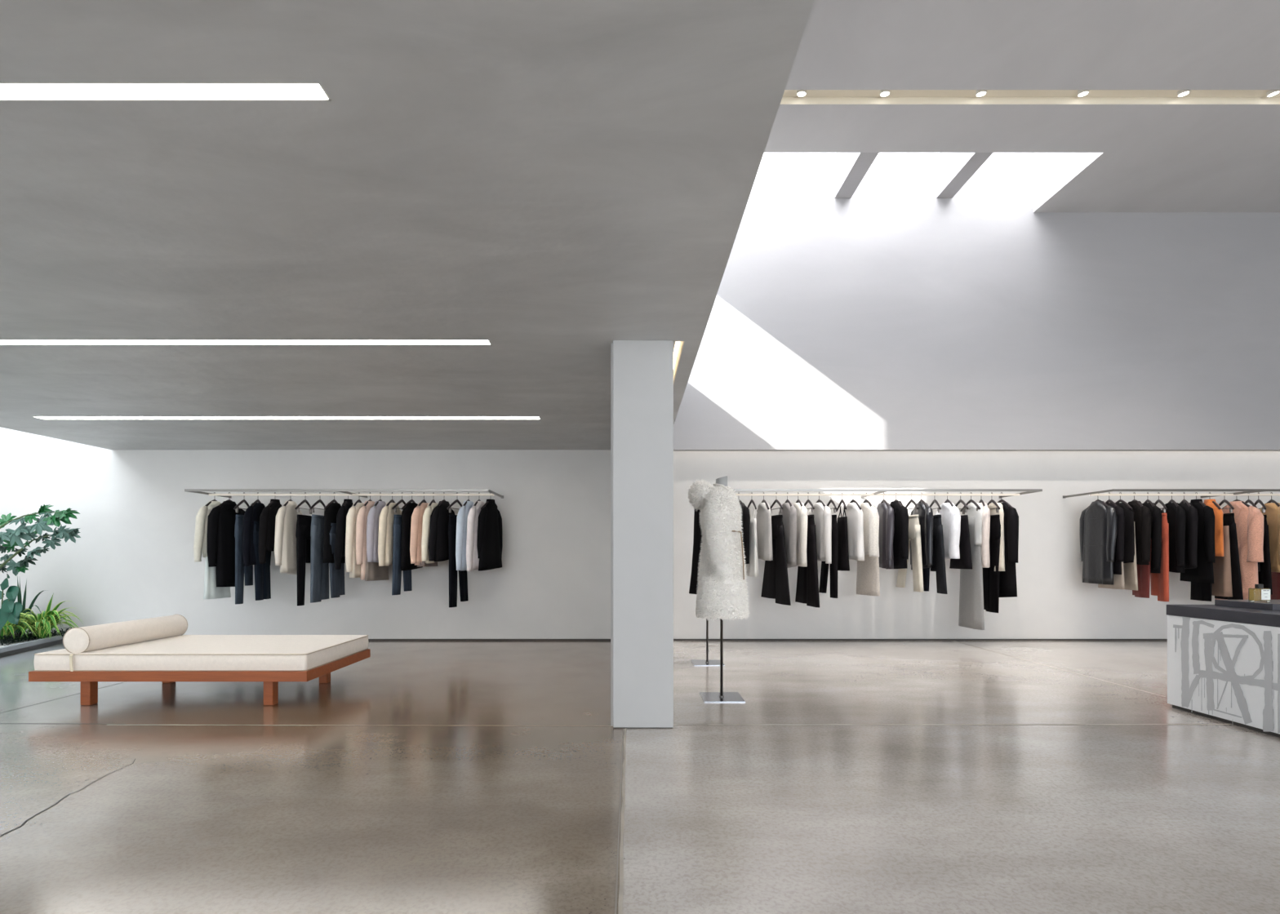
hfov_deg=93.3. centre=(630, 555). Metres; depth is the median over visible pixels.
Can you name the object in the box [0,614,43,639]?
plant
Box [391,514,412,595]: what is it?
jeans
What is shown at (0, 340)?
diffuser
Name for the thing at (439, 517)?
blazer
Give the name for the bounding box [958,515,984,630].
skirt
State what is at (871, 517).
jacket
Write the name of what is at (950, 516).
shirt
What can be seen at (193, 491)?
clothing rack
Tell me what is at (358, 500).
clothes hanger
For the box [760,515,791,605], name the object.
trousers
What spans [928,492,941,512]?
hanger
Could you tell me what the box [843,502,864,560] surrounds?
blouse
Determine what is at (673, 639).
baseboard
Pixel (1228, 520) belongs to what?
trousers
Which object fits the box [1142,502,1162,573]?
shirt
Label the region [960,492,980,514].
hanger
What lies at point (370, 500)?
clothes hanger
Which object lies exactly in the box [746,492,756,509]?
clothes hanger
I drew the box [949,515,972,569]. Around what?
skirt
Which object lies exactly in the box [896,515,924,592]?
trousers
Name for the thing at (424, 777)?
floor
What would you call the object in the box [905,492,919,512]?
hanger
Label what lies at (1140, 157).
ceiling
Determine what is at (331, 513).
sweater
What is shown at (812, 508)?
hanger
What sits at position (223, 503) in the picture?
clothes hanger
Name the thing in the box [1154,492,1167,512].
hanger
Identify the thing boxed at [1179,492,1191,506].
clothes hanger
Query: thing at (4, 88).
diffuser
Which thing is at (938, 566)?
trousers
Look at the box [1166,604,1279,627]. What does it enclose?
countertop
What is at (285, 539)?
blouse
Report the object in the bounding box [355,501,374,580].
shirt
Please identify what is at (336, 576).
jeans
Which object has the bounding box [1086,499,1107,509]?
clothes hanger
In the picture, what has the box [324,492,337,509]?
clothes hanger
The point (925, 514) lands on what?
blouse
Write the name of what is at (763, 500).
clothes hanger
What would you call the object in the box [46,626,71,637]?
plant
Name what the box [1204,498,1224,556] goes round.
sweater
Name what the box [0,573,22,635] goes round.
leaf plant
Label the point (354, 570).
shirt
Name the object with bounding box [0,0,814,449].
ceiling
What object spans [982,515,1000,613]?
trousers
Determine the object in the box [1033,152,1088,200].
skylight
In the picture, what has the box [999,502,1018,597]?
coat
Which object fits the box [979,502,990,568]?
shirt
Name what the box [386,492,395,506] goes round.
clothes hanger
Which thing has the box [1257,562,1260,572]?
skirt
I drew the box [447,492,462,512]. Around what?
hanger
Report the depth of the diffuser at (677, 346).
4.35 m
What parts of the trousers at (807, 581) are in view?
leg, leg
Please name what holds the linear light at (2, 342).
attached to the ceiling at (548, 183)
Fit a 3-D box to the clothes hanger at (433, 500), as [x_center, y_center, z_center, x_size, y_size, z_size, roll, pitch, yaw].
[-2.417,-0.665,7.410,0.034,0.228,0.404,0,0,-1]
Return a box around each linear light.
[0,82,331,101]
[0,340,491,345]
[35,417,540,419]
[673,341,684,383]
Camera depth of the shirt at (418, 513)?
7.17 m
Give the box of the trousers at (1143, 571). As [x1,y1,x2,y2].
[1132,540,1151,598]
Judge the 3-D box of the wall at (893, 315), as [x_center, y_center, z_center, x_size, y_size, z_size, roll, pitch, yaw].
[4.803,-3.567,7.650,9.395,4.465,0.100,0,0,0]
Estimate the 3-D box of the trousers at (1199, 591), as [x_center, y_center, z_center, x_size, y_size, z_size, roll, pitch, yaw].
[7.021,0.118,7.426,0.094,0.865,0.359,0,0,13]
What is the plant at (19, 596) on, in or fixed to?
on the gravel
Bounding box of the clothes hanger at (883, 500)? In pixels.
[880,495,888,506]
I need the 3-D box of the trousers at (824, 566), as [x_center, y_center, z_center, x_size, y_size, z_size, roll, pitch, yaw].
[2.457,0.008,7.506,0.094,1.005,0.519,0,0,-2]
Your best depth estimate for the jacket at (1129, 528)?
7.24 m
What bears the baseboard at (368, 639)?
attached to the wall at (132, 558)
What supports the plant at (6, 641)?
on the gravel
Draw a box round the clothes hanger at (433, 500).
[428,492,435,506]
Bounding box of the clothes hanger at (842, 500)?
[835,492,846,511]
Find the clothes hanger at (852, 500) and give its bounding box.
[848,492,861,509]
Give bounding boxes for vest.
[987,502,1004,571]
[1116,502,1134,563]
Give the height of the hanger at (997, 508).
0.260 m
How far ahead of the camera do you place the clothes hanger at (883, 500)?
7.36 m
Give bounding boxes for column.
[613,340,673,727]
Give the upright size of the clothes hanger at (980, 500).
0.228 m
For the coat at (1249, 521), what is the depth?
7.22 m
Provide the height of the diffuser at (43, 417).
0.010 m
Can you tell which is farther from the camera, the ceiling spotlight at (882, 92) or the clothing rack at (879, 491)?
the clothing rack at (879, 491)
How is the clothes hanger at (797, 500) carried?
hanging from the clothing rack at (879, 491)
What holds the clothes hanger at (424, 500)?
hanging from the clothing rack at (193, 491)
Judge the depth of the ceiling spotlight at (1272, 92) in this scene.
5.68 m
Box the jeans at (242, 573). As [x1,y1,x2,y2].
[234,514,253,604]
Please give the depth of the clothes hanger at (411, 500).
7.34 m
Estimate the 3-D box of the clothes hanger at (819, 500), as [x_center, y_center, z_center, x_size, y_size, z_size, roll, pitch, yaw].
[2.314,-0.665,7.409,0.034,0.228,0.404,0,0,-11]
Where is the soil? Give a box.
[0,639,62,657]
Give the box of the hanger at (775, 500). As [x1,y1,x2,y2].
[769,492,783,512]
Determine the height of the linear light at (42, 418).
0.180 m
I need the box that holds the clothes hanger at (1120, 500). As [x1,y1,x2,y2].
[1115,492,1132,509]
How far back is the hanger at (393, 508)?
7.31 m
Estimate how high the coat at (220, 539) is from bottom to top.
1.053 m
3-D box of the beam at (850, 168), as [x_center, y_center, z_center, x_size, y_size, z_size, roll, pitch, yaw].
[2.675,-4.750,7.035,0.205,0.500,1.130,0,0,0]
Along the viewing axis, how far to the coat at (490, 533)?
7.31 m
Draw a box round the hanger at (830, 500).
[826,492,836,512]
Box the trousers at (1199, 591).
[1190,582,1212,601]
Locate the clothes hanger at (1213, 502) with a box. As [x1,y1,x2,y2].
[1208,492,1221,509]
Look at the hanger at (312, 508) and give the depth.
7.34 m
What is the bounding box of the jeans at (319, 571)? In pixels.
[310,514,328,603]
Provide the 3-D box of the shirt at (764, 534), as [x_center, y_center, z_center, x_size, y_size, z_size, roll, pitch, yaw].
[1.636,-0.293,7.406,0.135,0.705,0.425,0,0,-8]
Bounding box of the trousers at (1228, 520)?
[1214,512,1243,599]
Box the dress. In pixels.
[745,506,759,577]
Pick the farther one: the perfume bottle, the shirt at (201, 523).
the shirt at (201, 523)
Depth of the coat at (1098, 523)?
7.35 m
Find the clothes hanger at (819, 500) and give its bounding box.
[816,492,825,506]
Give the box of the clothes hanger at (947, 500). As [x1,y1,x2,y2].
[944,492,953,506]
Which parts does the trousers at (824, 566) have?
leg, leg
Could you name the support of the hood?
attached to the coat at (722, 592)
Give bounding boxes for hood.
[686,479,722,511]
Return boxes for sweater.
[323,502,345,563]
[334,498,353,569]
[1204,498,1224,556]
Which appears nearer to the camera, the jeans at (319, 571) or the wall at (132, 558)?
the jeans at (319, 571)
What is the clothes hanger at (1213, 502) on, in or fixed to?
hanging from the clothing rack at (1245, 491)
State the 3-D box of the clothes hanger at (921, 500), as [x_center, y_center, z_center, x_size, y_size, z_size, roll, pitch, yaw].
[3.568,-0.665,7.410,0.034,0.228,0.404,0,0,1]
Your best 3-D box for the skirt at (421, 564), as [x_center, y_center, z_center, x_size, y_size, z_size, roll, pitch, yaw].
[-2.484,-0.040,7.410,0.127,0.340,0.406,0,0,13]
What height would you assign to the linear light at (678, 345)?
0.180 m
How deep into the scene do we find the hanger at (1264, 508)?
7.33 m
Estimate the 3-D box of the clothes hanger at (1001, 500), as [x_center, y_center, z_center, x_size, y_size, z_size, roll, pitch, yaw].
[4.552,-0.665,7.410,0.034,0.228,0.404,0,0,-8]
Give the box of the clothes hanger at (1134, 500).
[1132,492,1142,506]
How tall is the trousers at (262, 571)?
0.955 m
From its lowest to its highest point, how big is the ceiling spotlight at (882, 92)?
0.096 m
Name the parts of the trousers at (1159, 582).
leg, leg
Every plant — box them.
[0,504,80,576]
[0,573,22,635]
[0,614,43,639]
[0,631,39,643]
[0,635,22,645]
[10,593,83,641]
[13,630,55,639]
[15,577,45,635]
[24,627,66,639]
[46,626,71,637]
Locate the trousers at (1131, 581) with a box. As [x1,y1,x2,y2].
[1123,521,1137,591]
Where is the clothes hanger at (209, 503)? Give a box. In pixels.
[204,492,217,506]
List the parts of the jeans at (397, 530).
leg, leg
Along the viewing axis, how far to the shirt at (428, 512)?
7.14 m
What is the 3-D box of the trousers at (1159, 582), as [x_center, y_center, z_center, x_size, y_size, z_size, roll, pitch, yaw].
[6.477,0.018,7.401,0.094,1.065,0.367,0,0,18]
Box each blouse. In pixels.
[274,501,302,574]
[377,502,401,566]
[778,502,797,568]
[808,502,831,564]
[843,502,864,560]
[876,502,894,568]
[910,502,933,569]
[964,502,982,546]
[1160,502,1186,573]
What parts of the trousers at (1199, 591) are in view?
leg, leg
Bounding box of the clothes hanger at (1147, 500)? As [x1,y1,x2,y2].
[1143,492,1155,506]
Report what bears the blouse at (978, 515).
hanging from the hanger at (971, 500)
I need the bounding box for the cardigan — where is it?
[793,502,807,566]
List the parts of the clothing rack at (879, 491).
arm, hanging rail, arm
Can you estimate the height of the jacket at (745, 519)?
0.744 m
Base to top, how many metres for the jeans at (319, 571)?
1.055 m
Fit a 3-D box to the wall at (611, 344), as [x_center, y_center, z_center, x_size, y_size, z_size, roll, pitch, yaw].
[0.069,-0.136,5.865,0.387,2.472,3.930,0,0,0]
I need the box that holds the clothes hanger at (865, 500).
[862,492,871,506]
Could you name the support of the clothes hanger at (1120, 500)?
hanging from the clothing rack at (1245, 491)
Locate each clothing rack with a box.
[184,488,503,498]
[733,488,1042,498]
[1062,488,1279,498]
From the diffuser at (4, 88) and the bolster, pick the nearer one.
the diffuser at (4, 88)
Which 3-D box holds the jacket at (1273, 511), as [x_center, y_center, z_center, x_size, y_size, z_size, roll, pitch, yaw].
[7.867,-0.222,7.410,0.139,0.847,0.600,0,0,19]
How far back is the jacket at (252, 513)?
7.18 m
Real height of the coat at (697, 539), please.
1.062 m
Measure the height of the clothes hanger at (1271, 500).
0.228 m
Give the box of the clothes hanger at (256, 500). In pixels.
[250,492,261,506]
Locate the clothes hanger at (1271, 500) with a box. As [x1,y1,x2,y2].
[1266,492,1279,506]
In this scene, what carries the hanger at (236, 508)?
hanging from the clothing rack at (193, 491)
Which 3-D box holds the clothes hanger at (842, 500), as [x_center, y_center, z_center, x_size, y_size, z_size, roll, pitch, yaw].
[2.595,-0.665,7.410,0.034,0.228,0.404,0,0,3]
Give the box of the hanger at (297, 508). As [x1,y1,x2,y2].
[294,492,311,514]
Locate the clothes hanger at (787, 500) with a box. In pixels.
[784,492,791,506]
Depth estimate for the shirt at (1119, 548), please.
7.15 m
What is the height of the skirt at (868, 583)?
0.791 m
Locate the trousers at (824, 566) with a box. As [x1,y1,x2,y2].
[818,515,838,598]
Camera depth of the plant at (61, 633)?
7.56 m
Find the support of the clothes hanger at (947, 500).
hanging from the clothing rack at (879, 491)
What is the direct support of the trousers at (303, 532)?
hanging from the hanger at (297, 508)
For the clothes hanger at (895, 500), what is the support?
hanging from the clothing rack at (879, 491)
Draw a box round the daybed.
[28,635,370,705]
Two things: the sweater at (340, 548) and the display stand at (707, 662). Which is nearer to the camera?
the display stand at (707, 662)
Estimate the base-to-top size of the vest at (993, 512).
0.842 m
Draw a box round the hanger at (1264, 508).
[1254,492,1266,512]
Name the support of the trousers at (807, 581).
hanging from the hanger at (812, 508)
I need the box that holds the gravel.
[0,635,48,647]
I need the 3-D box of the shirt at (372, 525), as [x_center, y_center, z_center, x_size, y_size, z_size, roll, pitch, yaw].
[-3.066,-0.281,7.411,0.134,0.774,0.580,0,0,1]
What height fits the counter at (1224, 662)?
0.745 m
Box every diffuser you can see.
[0,84,324,93]
[0,340,488,342]
[43,417,538,417]
[673,341,679,368]
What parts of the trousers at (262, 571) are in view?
leg, leg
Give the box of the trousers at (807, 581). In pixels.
[795,515,819,608]
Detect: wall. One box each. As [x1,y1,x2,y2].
[0,426,1279,639]
[610,343,613,725]
[673,152,1279,451]
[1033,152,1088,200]
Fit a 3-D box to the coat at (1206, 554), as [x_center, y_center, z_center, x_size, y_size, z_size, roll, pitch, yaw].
[6.944,-0.181,7.415,0.123,1.019,0.627,0,0,9]
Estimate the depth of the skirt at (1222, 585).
7.26 m
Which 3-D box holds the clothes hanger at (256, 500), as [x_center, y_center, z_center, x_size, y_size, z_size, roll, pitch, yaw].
[-4.570,-0.665,7.410,0.034,0.228,0.404,0,0,-7]
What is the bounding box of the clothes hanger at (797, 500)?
[795,492,802,506]
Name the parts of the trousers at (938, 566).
leg, leg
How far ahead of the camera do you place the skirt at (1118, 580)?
7.24 m
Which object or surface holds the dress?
hanging from the clothes hanger at (751, 500)
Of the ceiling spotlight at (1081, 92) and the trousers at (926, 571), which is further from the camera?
the trousers at (926, 571)
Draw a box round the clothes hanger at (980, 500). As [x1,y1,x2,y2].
[978,492,985,506]
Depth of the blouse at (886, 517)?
7.25 m
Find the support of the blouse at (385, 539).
hanging from the clothes hanger at (392, 500)
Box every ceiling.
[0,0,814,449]
[764,0,1279,212]
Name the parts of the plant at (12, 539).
stem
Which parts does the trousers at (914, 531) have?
leg, leg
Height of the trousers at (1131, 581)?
0.945 m
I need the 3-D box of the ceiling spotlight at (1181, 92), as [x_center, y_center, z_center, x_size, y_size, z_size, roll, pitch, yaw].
[5.212,-4.388,5.689,0.095,0.096,0.092,0,0,-41]
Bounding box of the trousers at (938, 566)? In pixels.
[930,515,947,594]
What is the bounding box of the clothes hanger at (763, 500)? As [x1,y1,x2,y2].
[756,492,768,511]
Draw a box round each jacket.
[242,502,271,566]
[258,498,281,564]
[739,502,750,564]
[860,502,879,557]
[1178,502,1198,569]
[1259,502,1279,573]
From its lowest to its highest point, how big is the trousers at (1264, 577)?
0.955 m
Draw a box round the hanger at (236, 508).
[233,492,249,512]
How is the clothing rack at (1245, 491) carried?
attached to the wall at (132, 558)
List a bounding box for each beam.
[834,152,879,198]
[936,152,992,198]
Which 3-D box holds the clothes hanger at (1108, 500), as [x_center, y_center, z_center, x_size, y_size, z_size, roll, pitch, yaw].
[5.872,-0.665,7.411,0.034,0.228,0.404,0,0,10]
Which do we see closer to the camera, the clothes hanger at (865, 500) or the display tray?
the display tray
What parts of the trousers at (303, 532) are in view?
leg, leg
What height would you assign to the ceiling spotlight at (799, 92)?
0.096 m
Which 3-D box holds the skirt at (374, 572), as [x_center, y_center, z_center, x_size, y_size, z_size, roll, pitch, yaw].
[-3.106,0.020,7.410,0.123,0.561,0.430,0,0,14]
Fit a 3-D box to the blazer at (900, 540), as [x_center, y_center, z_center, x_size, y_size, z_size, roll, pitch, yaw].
[3.262,-0.249,7.404,0.134,0.838,0.605,0,0,-4]
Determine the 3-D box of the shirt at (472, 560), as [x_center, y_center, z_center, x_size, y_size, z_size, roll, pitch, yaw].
[-1.853,-0.242,7.408,0.126,0.851,0.587,0,0,7]
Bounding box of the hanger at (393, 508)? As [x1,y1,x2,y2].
[391,492,405,512]
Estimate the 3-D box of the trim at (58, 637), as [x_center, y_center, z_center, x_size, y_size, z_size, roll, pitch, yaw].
[-6.609,1.048,5.907,0.050,0.105,4.023,0,0,-18]
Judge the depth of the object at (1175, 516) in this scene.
7.22 m
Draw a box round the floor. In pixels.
[0,640,1279,913]
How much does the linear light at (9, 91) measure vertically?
0.180 m
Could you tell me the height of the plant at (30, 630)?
0.142 m
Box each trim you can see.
[0,634,63,657]
[613,727,672,728]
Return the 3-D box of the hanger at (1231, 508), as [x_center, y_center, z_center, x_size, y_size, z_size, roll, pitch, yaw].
[7.285,-0.649,7.412,0.037,0.260,0.404,0,0,19]
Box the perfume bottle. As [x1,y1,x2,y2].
[1248,584,1270,602]
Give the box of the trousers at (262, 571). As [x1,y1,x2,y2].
[253,521,271,600]
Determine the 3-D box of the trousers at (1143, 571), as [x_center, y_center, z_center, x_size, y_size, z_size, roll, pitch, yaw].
[6.266,0.098,7.410,0.094,0.825,0.326,0,0,10]
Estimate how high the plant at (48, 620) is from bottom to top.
0.575 m
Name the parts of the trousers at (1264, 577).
leg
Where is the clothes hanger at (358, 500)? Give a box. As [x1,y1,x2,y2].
[352,492,361,506]
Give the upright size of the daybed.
0.395 m
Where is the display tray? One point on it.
(1274, 605)
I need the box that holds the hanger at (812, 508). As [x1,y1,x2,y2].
[804,492,814,512]
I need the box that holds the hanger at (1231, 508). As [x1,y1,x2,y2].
[1218,492,1234,512]
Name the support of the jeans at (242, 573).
hanging from the hanger at (236, 508)
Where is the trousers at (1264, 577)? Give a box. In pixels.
[1257,515,1272,595]
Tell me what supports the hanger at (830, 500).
hanging from the clothing rack at (879, 491)
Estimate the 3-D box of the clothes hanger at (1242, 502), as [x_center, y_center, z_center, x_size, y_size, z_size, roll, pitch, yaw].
[7.436,-0.665,7.410,0.034,0.228,0.404,0,0,-2]
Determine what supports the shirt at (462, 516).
hanging from the clothes hanger
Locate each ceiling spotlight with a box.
[796,89,806,96]
[880,89,890,96]
[975,89,986,96]
[1077,89,1088,97]
[1177,89,1190,97]
[1266,89,1279,97]
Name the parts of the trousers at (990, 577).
leg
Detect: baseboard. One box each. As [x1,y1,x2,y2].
[368,639,610,640]
[673,639,1167,640]
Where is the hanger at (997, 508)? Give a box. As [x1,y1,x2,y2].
[986,492,999,512]
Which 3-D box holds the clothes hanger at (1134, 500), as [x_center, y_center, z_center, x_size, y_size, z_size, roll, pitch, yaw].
[6.180,-0.665,7.411,0.034,0.228,0.404,0,0,8]
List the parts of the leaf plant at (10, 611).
stem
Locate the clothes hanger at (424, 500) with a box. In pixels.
[417,492,426,506]
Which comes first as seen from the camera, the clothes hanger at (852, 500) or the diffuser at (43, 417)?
the diffuser at (43, 417)
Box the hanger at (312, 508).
[309,492,325,512]
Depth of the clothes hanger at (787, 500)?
7.36 m
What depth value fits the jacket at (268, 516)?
7.20 m
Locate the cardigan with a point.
(802, 512)
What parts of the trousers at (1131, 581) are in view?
leg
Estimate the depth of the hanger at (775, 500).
7.37 m
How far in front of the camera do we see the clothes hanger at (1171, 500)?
7.37 m
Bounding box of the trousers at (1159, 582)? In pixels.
[1150,513,1168,601]
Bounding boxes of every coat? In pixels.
[206,501,244,586]
[476,498,502,571]
[686,479,750,621]
[688,509,702,594]
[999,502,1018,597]
[1079,501,1117,585]
[1179,498,1215,583]
[1214,501,1263,599]
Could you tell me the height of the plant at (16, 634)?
0.140 m
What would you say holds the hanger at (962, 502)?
hanging from the clothing rack at (879, 491)
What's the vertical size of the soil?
0.054 m
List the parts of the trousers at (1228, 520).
leg, leg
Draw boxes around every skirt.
[203,556,231,599]
[364,553,388,581]
[417,561,437,566]
[856,555,879,595]
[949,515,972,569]
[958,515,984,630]
[1097,562,1124,589]
[1211,525,1232,596]
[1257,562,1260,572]
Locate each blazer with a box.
[428,501,455,561]
[889,501,908,568]
[1128,501,1151,564]
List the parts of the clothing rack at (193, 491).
arm, hanging rail, arm, arm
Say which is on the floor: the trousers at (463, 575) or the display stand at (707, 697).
the display stand at (707, 697)
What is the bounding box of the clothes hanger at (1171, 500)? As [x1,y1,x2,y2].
[1167,492,1178,506]
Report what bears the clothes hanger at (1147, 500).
hanging from the clothing rack at (1245, 491)
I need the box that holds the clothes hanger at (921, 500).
[918,492,927,506]
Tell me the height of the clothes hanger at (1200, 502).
0.228 m
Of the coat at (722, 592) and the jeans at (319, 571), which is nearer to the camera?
the coat at (722, 592)
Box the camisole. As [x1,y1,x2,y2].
[837,506,849,571]
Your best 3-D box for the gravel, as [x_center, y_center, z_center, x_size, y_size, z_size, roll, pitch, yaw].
[-7.365,1.039,6.115,1.288,0.035,3.602,0,0,-18]
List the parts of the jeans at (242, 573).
leg, leg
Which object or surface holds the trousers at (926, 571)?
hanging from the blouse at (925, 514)
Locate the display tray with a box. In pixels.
[1214,600,1279,610]
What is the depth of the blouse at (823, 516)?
7.24 m
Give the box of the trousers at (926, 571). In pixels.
[922,568,929,591]
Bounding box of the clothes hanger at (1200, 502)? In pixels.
[1195,492,1205,506]
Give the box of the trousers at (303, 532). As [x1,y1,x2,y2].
[295,514,311,605]
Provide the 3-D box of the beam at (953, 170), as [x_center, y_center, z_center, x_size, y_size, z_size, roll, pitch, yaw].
[3.952,-4.750,7.035,0.200,0.500,1.130,0,0,0]
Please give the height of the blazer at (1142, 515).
0.778 m
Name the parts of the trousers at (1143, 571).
leg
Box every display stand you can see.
[690,618,724,666]
[699,475,745,702]
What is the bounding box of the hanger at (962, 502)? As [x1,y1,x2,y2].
[955,492,968,512]
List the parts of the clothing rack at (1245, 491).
arm, hanging rail, arm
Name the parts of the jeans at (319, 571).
leg, leg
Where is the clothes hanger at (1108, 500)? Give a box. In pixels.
[1105,492,1116,506]
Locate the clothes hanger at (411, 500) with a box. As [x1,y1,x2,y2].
[401,492,416,509]
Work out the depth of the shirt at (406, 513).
7.24 m
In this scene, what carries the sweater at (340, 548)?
hanging from the clothes hanger
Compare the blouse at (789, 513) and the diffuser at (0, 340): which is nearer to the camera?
the diffuser at (0, 340)
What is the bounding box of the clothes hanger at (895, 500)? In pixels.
[893,492,902,506]
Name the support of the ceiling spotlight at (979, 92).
attached to the ceiling at (1140, 157)
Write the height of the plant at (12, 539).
1.645 m
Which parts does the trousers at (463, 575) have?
leg, leg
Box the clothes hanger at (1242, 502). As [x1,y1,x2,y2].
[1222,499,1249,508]
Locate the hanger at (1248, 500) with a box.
[1244,493,1257,507]
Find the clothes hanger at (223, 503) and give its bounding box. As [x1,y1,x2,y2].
[217,492,231,506]
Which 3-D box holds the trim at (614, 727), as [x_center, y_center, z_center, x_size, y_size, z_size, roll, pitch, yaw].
[0.083,1.097,3.900,0.375,0.006,0.100,0,0,0]
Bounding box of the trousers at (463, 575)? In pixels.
[448,514,468,608]
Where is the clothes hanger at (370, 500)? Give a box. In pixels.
[363,492,372,506]
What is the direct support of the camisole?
hanging from the clothes hanger at (842, 500)
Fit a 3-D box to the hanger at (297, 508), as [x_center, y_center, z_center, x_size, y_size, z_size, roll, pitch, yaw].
[-3.991,-0.649,7.410,0.037,0.260,0.404,0,0,-1]
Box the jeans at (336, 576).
[328,523,345,598]
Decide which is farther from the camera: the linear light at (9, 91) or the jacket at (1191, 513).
the jacket at (1191, 513)
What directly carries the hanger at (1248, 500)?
hanging from the clothing rack at (1245, 491)
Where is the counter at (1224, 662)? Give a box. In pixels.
[1166,604,1279,737]
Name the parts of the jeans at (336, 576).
leg, leg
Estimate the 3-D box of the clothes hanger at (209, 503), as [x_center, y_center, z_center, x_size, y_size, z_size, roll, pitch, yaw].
[-5.101,-0.665,7.410,0.034,0.228,0.404,0,0,0]
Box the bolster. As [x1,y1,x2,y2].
[62,614,187,671]
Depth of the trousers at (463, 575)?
7.28 m
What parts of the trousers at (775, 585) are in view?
leg, leg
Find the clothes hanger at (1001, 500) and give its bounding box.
[997,492,1013,508]
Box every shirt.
[193,501,221,562]
[345,502,364,577]
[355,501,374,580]
[366,501,386,562]
[400,502,422,570]
[409,502,427,565]
[421,502,438,563]
[455,501,473,570]
[466,501,489,571]
[756,502,773,560]
[936,502,960,559]
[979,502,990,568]
[1105,502,1124,574]
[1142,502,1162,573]
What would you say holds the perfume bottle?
on the display tray

